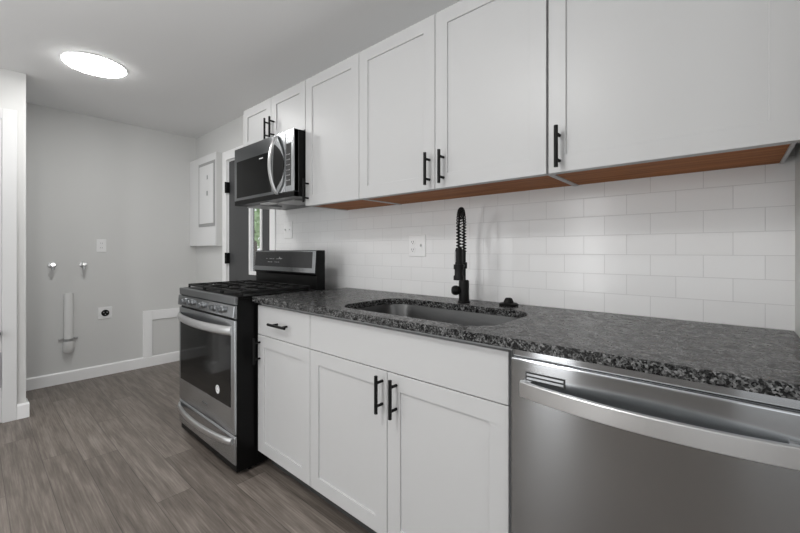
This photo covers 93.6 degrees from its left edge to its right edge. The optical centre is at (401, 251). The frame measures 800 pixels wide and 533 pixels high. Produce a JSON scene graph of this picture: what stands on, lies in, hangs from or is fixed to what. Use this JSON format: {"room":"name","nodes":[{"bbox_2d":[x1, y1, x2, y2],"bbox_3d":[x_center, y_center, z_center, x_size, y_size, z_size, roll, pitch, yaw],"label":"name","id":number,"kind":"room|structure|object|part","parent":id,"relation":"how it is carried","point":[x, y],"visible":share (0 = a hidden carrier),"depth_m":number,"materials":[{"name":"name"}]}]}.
{"room":"kitchen","nodes":[
{"label":"kitchen","id":0,"kind":"room"},
{"bbox_2d":[0,68,25,422],"bbox_3d":[-3.459,-0.038,1.722,0.120,2.378,2.455,0,0,41],"label":"wall","id":1,"kind":"structure","parent":0,"point":[12,83],"depth_m":2.59,"materials":[{"name":"grey paint"}]},
{"bbox_2d":[0,119,1,421],"bbox_3d":[-2.939,0.130,2.176,0.068,2.023,0.854,0,0,41],"label":"door","id":2,"kind":"structure","parent":1,"relation":"in","point":[0,119],"depth_m":2.51,"materials":[{"name":"white paint"}]},
{"bbox_2d":[0,352,0,387],"bbox_3d":[-2.699,0.793,2.480,0.008,0.235,0.076,0,0,41],"label":"vent grille","id":3,"kind":"object","parent":2,"relation":"attached to","point":[0,352],"depth_m":2.50,"materials":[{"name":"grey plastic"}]},
{"bbox_2d":[0,108,16,422],"bbox_3d":[-2.959,0.098,2.192,0.018,2.107,1.001,0,0,41],"label":"door frame","id":4,"kind":"structure","parent":1,"relation":"attached to","point":[9,117],"depth_m":2.53,"materials":[{"name":"white paint"}]},
{"bbox_2d":[17,398,28,419],"bbox_3d":[-2.657,1.101,2.632,0.136,0.100,0.060,0,0,41],"label":"baseboard","id":5,"kind":"structure","parent":1,"relation":"attached to","point":[23,408],"depth_m":2.59,"materials":[{"name":"white paint"}]},
{"bbox_2d":[26,102,195,377],"bbox_3d":[-3.074,-0.038,3.206,0.100,2.378,2.800,0,0,41],"label":"wall","id":6,"kind":"structure","parent":0,"point":[89,179],"depth_m":3.46,"materials":[{"name":"grey paint"}]},
{"bbox_2d":[48,262,55,269],"bbox_3d":[-2.964,0.127,3.192,0.085,0.069,0.056,0,0,41],"label":"water valve","id":7,"kind":"object","parent":6,"relation":"attached to","point":[52,265],"visible":1,"depth_m":3.18,"materials":[{"name":"silver metal"}]},
{"bbox_2d":[58,293,77,352],"bbox_3d":[-2.899,0.630,3.272,0.087,0.528,0.128,0,0,41],"label":"drain pipe","id":8,"kind":"object","parent":6,"relation":"attached to","point":[68,343],"visible":1,"depth_m":3.24,"materials":[{"name":"white plastic"}]},
{"bbox_2d":[79,261,86,268],"bbox_3d":[-2.830,0.127,3.345,0.085,0.069,0.056,0,0,41],"label":"water valve","id":9,"kind":"object","parent":6,"relation":"attached to","point":[82,264],"visible":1,"depth_m":3.33,"materials":[{"name":"silver metal"}]},
{"bbox_2d":[96,239,105,251],"bbox_3d":[-2.773,-0.050,3.469,0.009,0.118,0.072,0,0,41],"label":"wall outlet","id":10,"kind":"object","parent":6,"relation":"attached to","point":[100,243],"visible":1,"depth_m":3.46,"materials":[{"name":"white plastic"}]},
{"bbox_2d":[26,351,179,390],"bbox_3d":[-3.091,1.101,3.099,0.016,0.100,2.617,0,0,41],"label":"baseboard","id":11,"kind":"structure","parent":6,"relation":"attached to","point":[32,383],"depth_m":3.44,"materials":[{"name":"white paint"}]},
{"bbox_2d":[98,306,111,318],"bbox_3d":[-2.752,0.573,3.488,0.016,0.108,0.104,0,0,41],"label":"dryer outlet","id":12,"kind":"object","parent":6,"relation":"attached to","point":[103,312],"visible":1,"depth_m":3.48,"materials":[{"name":"white plastic"}]},
{"bbox_2d":[101,310,108,315],"bbox_3d":[-2.750,0.574,3.486,0.008,0.060,0.060,0,0,41],"label":"socket","id":13,"kind":"object","parent":12,"relation":"attached to","point":[103,312],"depth_m":3.48,"materials":[{"name":"black plastic"}]},
{"bbox_2d":[143,308,179,356],"bbox_3d":[-2.399,0.823,3.893,0.016,0.454,0.478,0,0,41],"label":"access panel","id":14,"kind":"object","parent":6,"relation":"attached to","point":[161,328],"visible":0.79,"depth_m":3.83,"materials":[{"name":"white paint"}]},
{"bbox_3d":[-2.378,0.870,3.927,0.004,0.361,0.400,0,0,41],"label":"panel","id":15,"kind":"part","parent":14,"relation":"part of","materials":[{"name":"grey paint"}]},
{"bbox_2d":[0,361,369,532],"bbox_3d":[-0.833,1.176,0.394,7.174,0.050,4.100,0,0,41],"label":"floor","id":16,"kind":"structure","parent":0,"point":[111,453],"depth_m":1.95,"materials":[{"name":"grey plastic"}]},
{"bbox_2d":[177,250,324,472],"bbox_3d":[-0.968,0.573,2.338,0.779,1.156,0.616,0,0,41],"label":"gas range","id":17,"kind":"object","parent":16,"relation":"on","point":[218,402],"visible":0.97,"depth_m":2.09,"materials":[{"name":"silver metal"}]},
{"bbox_3d":[-1.345,0.309,2.311,0.040,0.040,0.032,0,0,41],"label":"knob","id":18,"kind":"part","parent":17,"relation":"part of","materials":[{"name":"silver metal"}]},
{"bbox_3d":[-1.271,0.309,2.247,0.040,0.040,0.032,0,0,41],"label":"knob","id":19,"kind":"part","parent":17,"relation":"part of","materials":[{"name":"silver metal"}]},
{"bbox_3d":[-1.148,0.309,2.139,0.040,0.040,0.032,0,0,41],"label":"knob","id":20,"kind":"part","parent":17,"relation":"part of","materials":[{"name":"silver metal"}]},
{"bbox_3d":[-1.161,0.409,2.143,0.726,0.046,0.068,0,0,41],"label":"handle","id":21,"kind":"part","parent":17,"relation":"part of","materials":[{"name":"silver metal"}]},
{"bbox_3d":[-1.157,0.975,2.141,0.729,0.034,0.066,0,0,41],"label":"handle","id":22,"kind":"part","parent":17,"relation":"part of","materials":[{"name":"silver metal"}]},
{"bbox_3d":[-1.134,0.311,2.155,0.769,0.068,0.021,0,0,41],"label":"control panel","id":23,"kind":"part","parent":17,"relation":"part of","materials":[{"name":"silver metal"}]},
{"bbox_3d":[-1.132,1.018,2.160,0.766,0.147,0.011,0,0,41],"label":"storage drawer","id":24,"kind":"part","parent":17,"relation":"part of","materials":[{"name":"silver metal"}]},
{"bbox_3d":[-1.132,0.645,2.160,0.766,0.583,0.011,0,0,41],"label":"oven door","id":25,"kind":"part","parent":17,"relation":"part of","materials":[{"name":"silver metal"}]},
{"bbox_3d":[-1.131,0.254,2.162,0.766,0.042,0.016,0,0,41],"label":"rail","id":26,"kind":"part","parent":17,"relation":"part of","materials":[{"name":"silver metal"}]},
{"bbox_3d":[-1.031,0.309,2.037,0.040,0.040,0.032,0,0,41],"label":"knob","id":27,"kind":"part","parent":17,"relation":"part of","materials":[{"name":"silver metal"}]},
{"bbox_3d":[-0.959,0.309,1.975,0.040,0.040,0.032,0,0,41],"label":"knob","id":28,"kind":"part","parent":17,"relation":"part of","materials":[{"name":"silver metal"}]},
{"bbox_2d":[183,284,314,298],"bbox_3d":[-0.968,0.239,2.348,0.766,0.012,0.478,0,0,41],"label":"cooktop","id":29,"kind":"object","parent":17,"relation":"in","point":[207,292],"depth_m":2.17,"materials":[{"name":"black metal"}]},
{"bbox_3d":[-0.796,0.067,2.504,0.731,0.136,0.015,0,0,41],"label":"panel frame","id":30,"kind":"part","parent":17,"relation":"part of","materials":[{"name":"silver metal"}]},
{"bbox_2d":[253,304,324,499],"bbox_3d":[-0.395,0.709,2.041,0.460,0.884,0.655,0,0,41],"label":"base cabinet","id":31,"kind":"object","parent":16,"relation":"on","point":[283,343],"visible":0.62,"depth_m":1.81,"materials":[{"name":"grey paint"}]},
{"bbox_3d":[-0.752,0.517,1.945,0.013,0.136,0.042,0,0,41],"label":"handle","id":32,"kind":"part","parent":31,"relation":"part of","materials":[{"name":"black metal"}]},
{"bbox_3d":[-0.593,0.361,1.806,0.150,0.013,0.042,0,0,41],"label":"handle","id":33,"kind":"part","parent":31,"relation":"part of","materials":[{"name":"black metal"}]},
{"bbox_3d":[-0.577,0.742,1.832,0.458,0.610,0.020,0,0,41],"label":"door","id":34,"kind":"part","parent":31,"relation":"part of","materials":[{"name":"grey paint"}]},
{"bbox_3d":[-0.577,0.359,1.832,0.458,0.152,0.020,0,0,41],"label":"drawer","id":35,"kind":"part","parent":31,"relation":"part of","materials":[{"name":"grey paint"}]},
{"bbox_2d":[310,313,512,532],"bbox_3d":[0.134,0.709,1.580,0.941,0.884,0.655,0,0,41],"label":"base cabinet","id":36,"kind":"object","parent":16,"relation":"on","point":[410,431],"visible":0.8,"depth_m":1.30,"materials":[{"name":"grey paint"}]},
{"bbox_3d":[-0.225,0.742,1.526,0.468,0.610,0.020,0,0,41],"label":"door","id":37,"kind":"part","parent":36,"relation":"part of","materials":[{"name":"grey paint"}]},
{"bbox_3d":[-0.084,0.518,1.364,0.013,0.136,0.042,0,0,41],"label":"handle","id":38,"kind":"part","parent":36,"relation":"part of","materials":[{"name":"black metal"}]},
{"bbox_3d":[-0.032,0.518,1.318,0.013,0.136,0.042,0,0,41],"label":"handle","id":39,"kind":"part","parent":36,"relation":"part of","materials":[{"name":"black metal"}]},
{"bbox_3d":[0.130,0.742,1.217,0.466,0.610,0.020,0,0,41],"label":"door","id":40,"kind":"part","parent":36,"relation":"part of","materials":[{"name":"grey paint"}]},
{"bbox_2d":[252,288,799,400],"bbox_3d":[0.194,0.251,1.536,2.018,0.028,0.645,0,0,41],"label":"countertop","id":41,"kind":"structure","parent":36,"relation":"on","point":[766,361],"depth_m":1.04,"materials":[{"name":"stone"}]},
{"bbox_2d":[358,304,518,325],"bbox_3d":[0.113,0.363,1.537,0.768,0.193,0.437,0,0,41],"label":"sink","id":42,"kind":"object","parent":41,"relation":"in","point":[458,317],"visible":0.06,"depth_m":1.74,"materials":[{"name":"grey metal"}]},
{"bbox_2d":[451,207,469,302],"bbox_3d":[0.246,0.022,1.656,0.086,0.430,0.220,0,0,19],"label":"kitchen faucet","id":43,"kind":"object","parent":41,"relation":"on","point":[460,266],"visible":1,"depth_m":1.70,"materials":[{"name":"black metal"}]},
{"bbox_3d":[0.249,0.180,1.723,0.044,0.045,0.045,0,0,-11],"label":"lever","id":44,"kind":"part","parent":43,"relation":"part of","materials":[{"name":"black metal"}]},
{"bbox_3d":[0.263,0.066,1.644,0.043,0.028,0.206,0,0,19],"label":"holder arm","id":45,"kind":"part","parent":43,"relation":"part of","materials":[{"name":"black metal"}]},
{"bbox_2d":[499,297,517,306],"bbox_3d":[0.463,0.220,1.632,0.082,0.035,0.082,0,0,41],"label":"cap","id":46,"kind":"object","parent":41,"relation":"on","point":[508,302],"visible":1,"depth_m":1.61,"materials":[{"name":"black metal"}]},
{"bbox_2d":[511,349,799,532],"bbox_3d":[0.705,0.710,1.050,0.590,0.882,0.670,0,0,41],"label":"dishwasher","id":47,"kind":"object","parent":16,"relation":"on","point":[596,448],"visible":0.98,"depth_m":0.82,"materials":[{"name":"grey metal"}]},
{"bbox_3d":[0.504,0.363,0.818,0.522,0.041,0.056,0,0,41],"label":"handle","id":48,"kind":"part","parent":47,"relation":"part of","materials":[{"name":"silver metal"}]},
{"bbox_2d":[0,0,460,137],"bbox_3d":[-0.833,-1.252,0.394,7.174,0.050,4.100,0,0,41],"label":"ceiling","id":49,"kind":"structure","parent":0,"point":[194,67],"depth_m":2.23,"materials":[{"name":"white paint"}]},
{"bbox_2d":[60,51,127,77],"bbox_3d":[-2.024,-1.220,2.480,0.348,0.014,0.348,0,0,41],"label":"recessed light","id":50,"kind":"object","parent":49,"relation":"in","point":[89,63],"visible":1,"depth_m":2.45,"materials":[{"name":"white paint"}]},
{"bbox_2d":[196,115,794,330],"bbox_3d":[0.436,-0.038,1.852,6.974,2.378,0.148,0,0,41],"label":"wall","id":51,"kind":"structure","parent":0,"point":[714,246],"depth_m":1.47,"materials":[{"name":"white tile"}]},
{"bbox_2d":[190,152,221,245],"bbox_3d":[-2.021,-0.505,3.849,0.642,0.904,0.080,0,0,41],"label":"box","id":52,"kind":"object","parent":51,"relation":"attached to","point":[206,171],"visible":0.94,"depth_m":3.74,"materials":[{"name":"grey paint"}]},
{"bbox_3d":[-1.949,-0.564,3.744,0.333,0.580,0.006,0,0,41],"label":"door","id":53,"kind":"part","parent":52,"relation":"part of","materials":[{"name":"white"}]},
{"bbox_2d":[225,160,268,282],"bbox_3d":[-1.372,0.146,3.340,0.781,1.990,0.093,0,0,41],"label":"door","id":54,"kind":"structure","parent":51,"relation":"in","point":[248,227],"depth_m":3.40,"materials":[{"name":"grey paint"}]},
{"bbox_3d":[-1.258,-0.257,3.253,0.224,0.929,0.030,0,0,41],"label":"lite frame","id":55,"kind":"part","parent":54,"relation":"part of","materials":[{"name":"white paint"}]},
{"bbox_3d":[-1.247,-0.257,3.266,0.190,0.895,0.006,0,0,41],"label":"glass pane","id":56,"kind":"part","parent":54,"relation":"part of","materials":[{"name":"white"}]},
{"bbox_2d":[222,145,275,281],"bbox_3d":[-1.336,0.101,3.361,0.956,2.100,0.118,0,0,41],"label":"door frame","id":57,"kind":"structure","parent":51,"relation":"attached to","point":[229,155],"depth_m":3.58,"materials":[{"name":"white paint"}]},
{"bbox_2d":[243,80,305,146],"bbox_3d":[-0.759,-0.857,2.553,0.759,0.292,0.362,0,0,41],"label":"upper cabinet","id":58,"kind":"object","parent":51,"relation":"attached to","point":[286,110],"visible":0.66,"depth_m":2.40,"materials":[{"name":"grey paint"}]},
{"bbox_3d":[-0.988,-0.856,2.580,0.376,0.290,0.020,0,0,41],"label":"door","id":59,"kind":"part","parent":58,"relation":"part of","materials":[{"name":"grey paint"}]},
{"bbox_3d":[-0.882,-0.794,2.448,0.013,0.136,0.042,0,0,41],"label":"handle","id":60,"kind":"part","parent":58,"relation":"part of","materials":[{"name":"black metal"}]},
{"bbox_3d":[-0.836,-0.791,2.408,0.013,0.136,0.042,0,0,41],"label":"handle","id":61,"kind":"part","parent":58,"relation":"part of","materials":[{"name":"black metal"}]},
{"bbox_2d":[235,128,308,209],"bbox_3d":[-0.784,-0.506,2.511,0.732,0.395,0.452,0,0,41],"label":"microwave","id":62,"kind":"object","parent":58,"relation":"attached to","point":[269,172],"visible":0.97,"depth_m":2.32,"materials":[{"name":"silver metal"}]},
{"bbox_3d":[-0.916,-0.524,2.427,0.642,0.359,0.032,0,0,41],"label":"door","id":63,"kind":"part","parent":62,"relation":"part of","materials":[{"name":"black glass"}]},
{"bbox_3d":[-0.765,-0.514,2.236,0.024,0.349,0.062,0,0,41],"label":"handle","id":64,"kind":"part","parent":62,"relation":"part of","materials":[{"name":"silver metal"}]},
{"bbox_3d":[-0.738,-0.506,2.252,0.124,0.285,0.004,0,0,41],"label":"grip panel","id":65,"kind":"part","parent":62,"relation":"part of","materials":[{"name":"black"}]},
{"bbox_3d":[-0.639,-0.524,2.186,0.086,0.359,0.032,0,0,41],"label":"control panel","id":66,"kind":"part","parent":62,"relation":"part of","materials":[{"name":"silver metal"}]},
{"bbox_3d":[-0.702,-0.856,2.331,0.378,0.290,0.020,0,0,41],"label":"door","id":67,"kind":"part","parent":58,"relation":"part of","materials":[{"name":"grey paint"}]},
{"bbox_2d":[284,222,292,237],"bbox_3d":[-0.878,-0.162,2.886,0.115,0.125,0.018,0,0,41],"label":"wall plate","id":68,"kind":"object","parent":51,"relation":"attached to","point":[288,226],"visible":1,"depth_m":2.88,"materials":[{"name":"white plastic"}]},
{"bbox_2d":[302,53,397,210],"bbox_3d":[-0.298,-0.632,2.152,0.460,0.741,0.362,0,0,41],"label":"upper cabinet","id":69,"kind":"object","parent":51,"relation":"attached to","point":[332,94],"visible":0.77,"depth_m":2.04,"materials":[{"name":"grey paint"}]},
{"bbox_3d":[-0.554,-0.348,2.163,0.013,0.136,0.042,0,0,41],"label":"handle","id":70,"kind":"part","parent":69,"relation":"part of","materials":[{"name":"black metal"}]},
{"bbox_3d":[-0.384,-0.632,2.054,0.458,0.738,0.020,0,0,41],"label":"door","id":71,"kind":"part","parent":69,"relation":"part of","materials":[{"name":"grey paint"}]},
{"bbox_3d":[-0.275,-0.273,2.179,0.442,0.014,0.289,0,0,41],"label":"panel","id":72,"kind":"part","parent":69,"relation":"part of","materials":[{"name":"brown wood"}]},
{"bbox_2d":[409,235,425,256],"bbox_3d":[0.081,-0.029,2.051,0.116,0.118,0.018,0,0,41],"label":"wall plate","id":73,"kind":"object","parent":51,"relation":"attached to","point":[417,243],"visible":1,"depth_m":2.05,"materials":[{"name":"white plastic"}]},
{"bbox_2d":[359,0,574,204],"bbox_3d":[0.231,-0.632,1.691,0.941,0.741,0.362,0,0,41],"label":"upper cabinet","id":74,"kind":"object","parent":51,"relation":"attached to","point":[454,103],"visible":0.94,"depth_m":1.53,"materials":[{"name":"grey paint"}]},
{"bbox_3d":[-0.032,-0.632,1.747,0.468,0.738,0.020,0,0,41],"label":"door","id":75,"kind":"part","parent":74,"relation":"part of","materials":[{"name":"grey paint"}]},
{"bbox_3d":[0.105,-0.346,1.588,0.013,0.136,0.042,0,0,41],"label":"handle","id":76,"kind":"part","parent":74,"relation":"part of","materials":[{"name":"black metal"}]},
{"bbox_3d":[0.160,-0.346,1.541,0.013,0.136,0.042,0,0,41],"label":"handle","id":77,"kind":"part","parent":74,"relation":"part of","materials":[{"name":"black metal"}]},
{"bbox_3d":[0.254,-0.273,1.718,0.922,0.014,0.289,0,0,41],"label":"panel","id":78,"kind":"part","parent":74,"relation":"part of","materials":[{"name":"brown wood"}]},
{"bbox_3d":[0.322,-0.632,1.439,0.464,0.738,0.020,0,0,41],"label":"door","id":79,"kind":"part","parent":74,"relation":"part of","materials":[{"name":"grey paint"}]},
{"bbox_2d":[549,0,799,185],"bbox_3d":[0.810,-0.632,1.187,0.596,0.741,0.362,0,0,41],"label":"upper cabinet","id":80,"kind":"object","parent":51,"relation":"attached to","point":[638,88],"visible":1,"depth_m":1.07,"materials":[{"name":"grey paint"}]},
{"bbox_3d":[0.511,-0.342,1.235,0.013,0.136,0.042,0,0,41],"label":"handle","id":81,"kind":"part","parent":80,"relation":"part of","materials":[{"name":"black metal"}]},
{"bbox_3d":[0.832,-0.273,1.216,0.571,0.014,0.289,0,0,41],"label":"panel","id":82,"kind":"part","parent":80,"relation":"part of","materials":[{"name":"brown wood"}]},
{"bbox_2d":[795,143,799,337],"bbox_3d":[1.006,-0.038,0.839,0.120,2.378,0.647,0,0,41],"label":"wall","id":83,"kind":"structure","parent":0,"point":[797,146],"depth_m":1.08,"materials":[{"name":"white tile"}]}
]}

